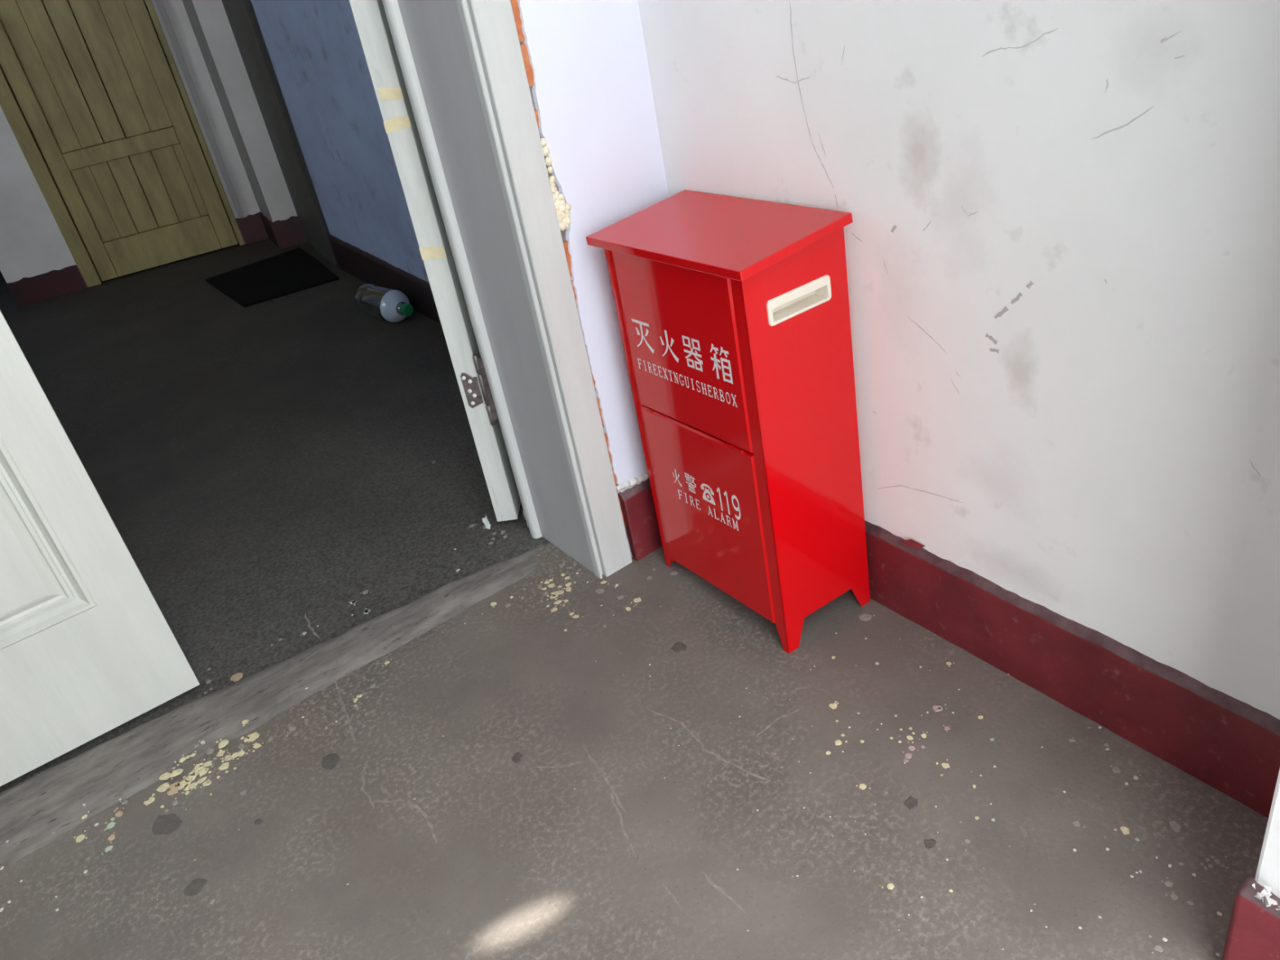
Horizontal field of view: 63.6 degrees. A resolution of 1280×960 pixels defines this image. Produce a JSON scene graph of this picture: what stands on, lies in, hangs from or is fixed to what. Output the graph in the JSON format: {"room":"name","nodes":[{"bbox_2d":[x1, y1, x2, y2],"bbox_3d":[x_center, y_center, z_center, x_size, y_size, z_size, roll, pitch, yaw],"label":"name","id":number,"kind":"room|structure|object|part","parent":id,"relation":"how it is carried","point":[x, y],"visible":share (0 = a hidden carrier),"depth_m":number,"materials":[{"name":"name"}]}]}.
{"room":"apartment building hallway","nodes":[
{"label":"apartment building hallway","id":0,"kind":"room"},
{"bbox_2d":[0,0,306,306],"bbox_3d":[-1.945,-1.964,3.190,1.185,2.800,0.459,-20,32,-14],"label":"wall","id":1,"kind":"structure","parent":0,"point":[37,264],"depth_m":3.65,"materials":[{"name":"paint"}]},
{"bbox_3d":[-2.147,-0.698,3.743,0.239,0.114,0.006,-20,32,-14],"label":"painted skirting","id":2,"kind":"part","parent":1,"relation":"part of","materials":[{"name":"red paint"}]},
{"bbox_2d":[0,0,244,287],"bbox_3d":[-1.940,-1.650,3.337,0.575,2.020,0.096,-20,32,-14],"label":"door","id":3,"kind":"structure","parent":1,"relation":"in","point":[94,98],"depth_m":3.61,"materials":[{"name":"yellow paint"}]},
{"bbox_3d":[-2.186,-1.571,3.289,0.050,2.020,0.062,-20,32,-14],"label":"frame post","id":4,"kind":"part","parent":3,"relation":"part of","materials":[{"name":"yellow paint"}]},
{"bbox_3d":[-1.834,-1.175,3.651,0.378,0.058,0.032,-20,32,-14],"label":"rail","id":5,"kind":"part","parent":3,"relation":"part of","materials":[{"name":"yellow paint"}]},
{"bbox_3d":[-1.773,-0.875,3.839,0.378,0.130,0.032,-20,32,-14],"label":"rail","id":6,"kind":"part","parent":3,"relation":"part of","materials":[{"name":"yellow paint"}]},
{"bbox_3d":[-1.692,-1.750,3.416,0.019,2.020,0.062,-20,32,-14],"label":"frame post","id":7,"kind":"part","parent":3,"relation":"part of","materials":[{"name":"yellow paint"}]},
{"bbox_3d":[-1.374,-0.922,3.844,0.295,0.122,0.093,13,39,34],"label":"painted skirting","id":8,"kind":"part","parent":1,"relation":"part of","materials":[{"name":"red paint"}]},
{"bbox_2d":[221,0,337,265],"bbox_3d":[-1.195,-2.023,3.043,0.466,2.800,0.450,-29,36,-26],"label":"wall","id":9,"kind":"structure","parent":0,"point":[241,15],"depth_m":3.38,"materials":[{"name":"grey paint"}]},
{"bbox_2d":[250,0,429,282],"bbox_3d":[-0.532,-1.629,2.196,0.515,2.800,1.840,-29,36,-26],"label":"wall","id":10,"kind":"structure","parent":0,"point":[315,50],"depth_m":2.89,"materials":[{"name":"paint"}]},
{"bbox_2d":[328,234,440,324],"bbox_3d":[-0.495,-0.439,2.774,0.015,0.135,1.841,-28,35,-25],"label":"baseboard","id":11,"kind":"structure","parent":10,"relation":"attached to","point":[359,264],"depth_m":3.11,"materials":[{"name":"red paint"}]},
{"bbox_2d":[510,0,668,557],"bbox_3d":[-0.835,-0.754,0.894,2.200,2.800,0.287,-29,36,-26],"label":"wall","id":12,"kind":"structure","parent":0,"point":[585,61],"depth_m":1.47,"materials":[{"name":"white paint"}]},
{"bbox_2d":[0,310,199,786],"bbox_3d":[-1.151,-0.376,1.038,0.635,2.000,0.041,-28,35,-24],"label":"door","id":13,"kind":"structure","parent":12,"relation":"in","point":[87,649],"depth_m":1.51,"materials":[{"name":"white paint"}]},
{"bbox_3d":[-1.065,0.018,1.270,0.493,0.650,0.013,-27,35,-24],"label":"raised panel","id":14,"kind":"part","parent":13,"relation":"part of","materials":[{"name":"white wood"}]},
{"bbox_2d":[349,0,520,521],"bbox_3d":[-0.396,-0.911,1.649,0.058,2.000,0.578,-7,32,6],"label":"door","id":15,"kind":"structure","parent":12,"relation":"in","point":[370,17],"depth_m":1.66,"materials":[{"name":"white paint"}]},
{"bbox_3d":[-0.291,-0.156,1.788,0.027,0.070,0.002,-7,32,6],"label":"hinge plate","id":16,"kind":"part","parent":15,"relation":"part of","materials":[{"name":"grey metal"}]},
{"bbox_3d":[-0.262,-0.156,1.783,0.011,0.126,0.002,-7,32,5],"label":"frame plate","id":17,"kind":"part","parent":15,"relation":"part of","materials":[{"name":"grey metal"}]},
{"bbox_2d":[382,0,631,578],"bbox_3d":[-0.812,-0.493,1.033,1.364,2.110,0.289,-29,36,-26],"label":"trim","id":18,"kind":"structure","parent":12,"relation":"attached to","point":[461,63],"depth_m":1.52,"materials":[{"name":"white wood"}]},
{"bbox_3d":[-0.214,-0.730,1.218,0.056,2.110,0.006,-29,36,-26],"label":"casing","id":19,"kind":"part","parent":18,"relation":"part of","materials":[{"name":"white wood"}]},
{"bbox_2d":[617,477,662,560],"bbox_3d":[0.057,0.046,1.797,0.196,0.158,0.017,-29,36,-26],"label":"baseboard","id":20,"kind":"structure","parent":12,"relation":"attached to","point":[637,502],"depth_m":1.75,"materials":[{"name":"red paint"}]},
{"bbox_2d":[0,238,1268,959],"bbox_3d":[-1.355,0.082,2.414,3.300,0.129,5.250,-29,36,-26],"label":"floor","id":21,"kind":"structure","parent":0,"point":[633,762],"depth_m":1.42,"materials":[{"name":"concrete"}]},
{"bbox_2d":[0,543,543,867],"bbox_3d":[-0.683,0.365,1.633,1.220,0.015,0.252,-29,36,-26],"label":"threshold","id":22,"kind":"object","parent":21,"relation":"on","point":[52,799],"depth_m":1.60,"materials":[{"name":"concrete"}]},
{"bbox_2d":[205,247,338,307],"bbox_3d":[-1.233,-0.687,3.496,0.345,0.009,0.500,-29,36,-26],"label":"door mat","id":23,"kind":"object","parent":21,"relation":"on","point":[293,271],"visible":1,"depth_m":3.48,"materials":[{"name":"black rubber"}]},
{"bbox_2d":[354,283,413,322],"bbox_3d":[-0.723,-0.503,2.953,0.222,0.093,0.094,21,44,41],"label":"plastic bottle","id":24,"kind":"object","parent":21,"relation":"on","point":[384,303],"visible":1,"depth_m":2.91,"materials":[{"name":"white"}]},
{"bbox_2d":[482,515,490,528],"bbox_3d":[-0.289,0.080,1.947,0.012,0.024,0.016,-29,36,-26],"label":"scrap","id":25,"kind":"object","parent":21,"relation":"on","point":[485,521],"visible":1,"depth_m":1.95,"materials":[{"name":"white paper"}]},
{"bbox_2d":[586,190,870,653],"bbox_3d":[0.141,-0.088,1.511,0.189,0.616,0.349,-27,34,-24],"label":"box","id":26,"kind":"object","parent":21,"relation":"on","point":[733,313],"visible":1,"depth_m":1.40,"materials":[{"name":"red paint"}]},
{"bbox_3d":[0.058,-0.182,1.409,0.011,0.264,0.269,-27,34,-24],"label":"door","id":27,"kind":"part","parent":26,"relation":"part of","materials":[{"name":"red paint"}]},
{"bbox_3d":[0.104,0.048,1.548,0.011,0.303,0.269,-27,34,-24],"label":"door","id":28,"kind":"part","parent":26,"relation":"part of","materials":[{"name":"red paint"}]},
{"bbox_3d":[0.092,-0.331,1.365,0.182,0.013,0.345,-31,33,-23],"label":"lid","id":29,"kind":"part","parent":26,"relation":"part of","materials":[{"name":"red paint"}]},
{"bbox_3d":[0.194,-0.227,1.290,0.103,0.034,0.022,-27,34,-24],"label":"grip handle","id":30,"kind":"part","parent":26,"relation":"part of","materials":[{"name":"beige plastic"}]},
{"bbox_2d":[637,0,1279,719],"bbox_3d":[0.318,-0.959,0.849,0.250,2.800,1.030,-29,36,-26],"label":"wall","id":31,"kind":"structure","parent":0,"point":[1062,241],"depth_m":1.12,"materials":[{"name":"white paint"}]},
{"bbox_2d":[864,520,1279,817],"bbox_3d":[0.434,0.173,1.463,0.017,0.166,1.030,-29,36,-26],"label":"baseboard","id":32,"kind":"structure","parent":31,"relation":"attached to","point":[1231,745],"depth_m":1.29,"materials":[{"name":"red paint"}]},
{"bbox_2d":[1252,768,1279,910],"bbox_3d":[-0.054,-0.314,-0.064,2.200,2.800,0.290,-29,36,-26],"label":"wall","id":33,"kind":"structure","parent":0,"point":[1268,872],"depth_m":0.93,"materials":[{"name":"white paint"}]},
{"bbox_2d":[1221,874,1279,959],"bbox_3d":[0.663,0.486,0.894,0.022,0.160,0.296,-29,36,-26],"label":"baseboard","id":34,"kind":"structure","parent":33,"relation":"attached to","point":[1253,933],"depth_m":0.96,"materials":[{"name":"red paint"}]}
]}

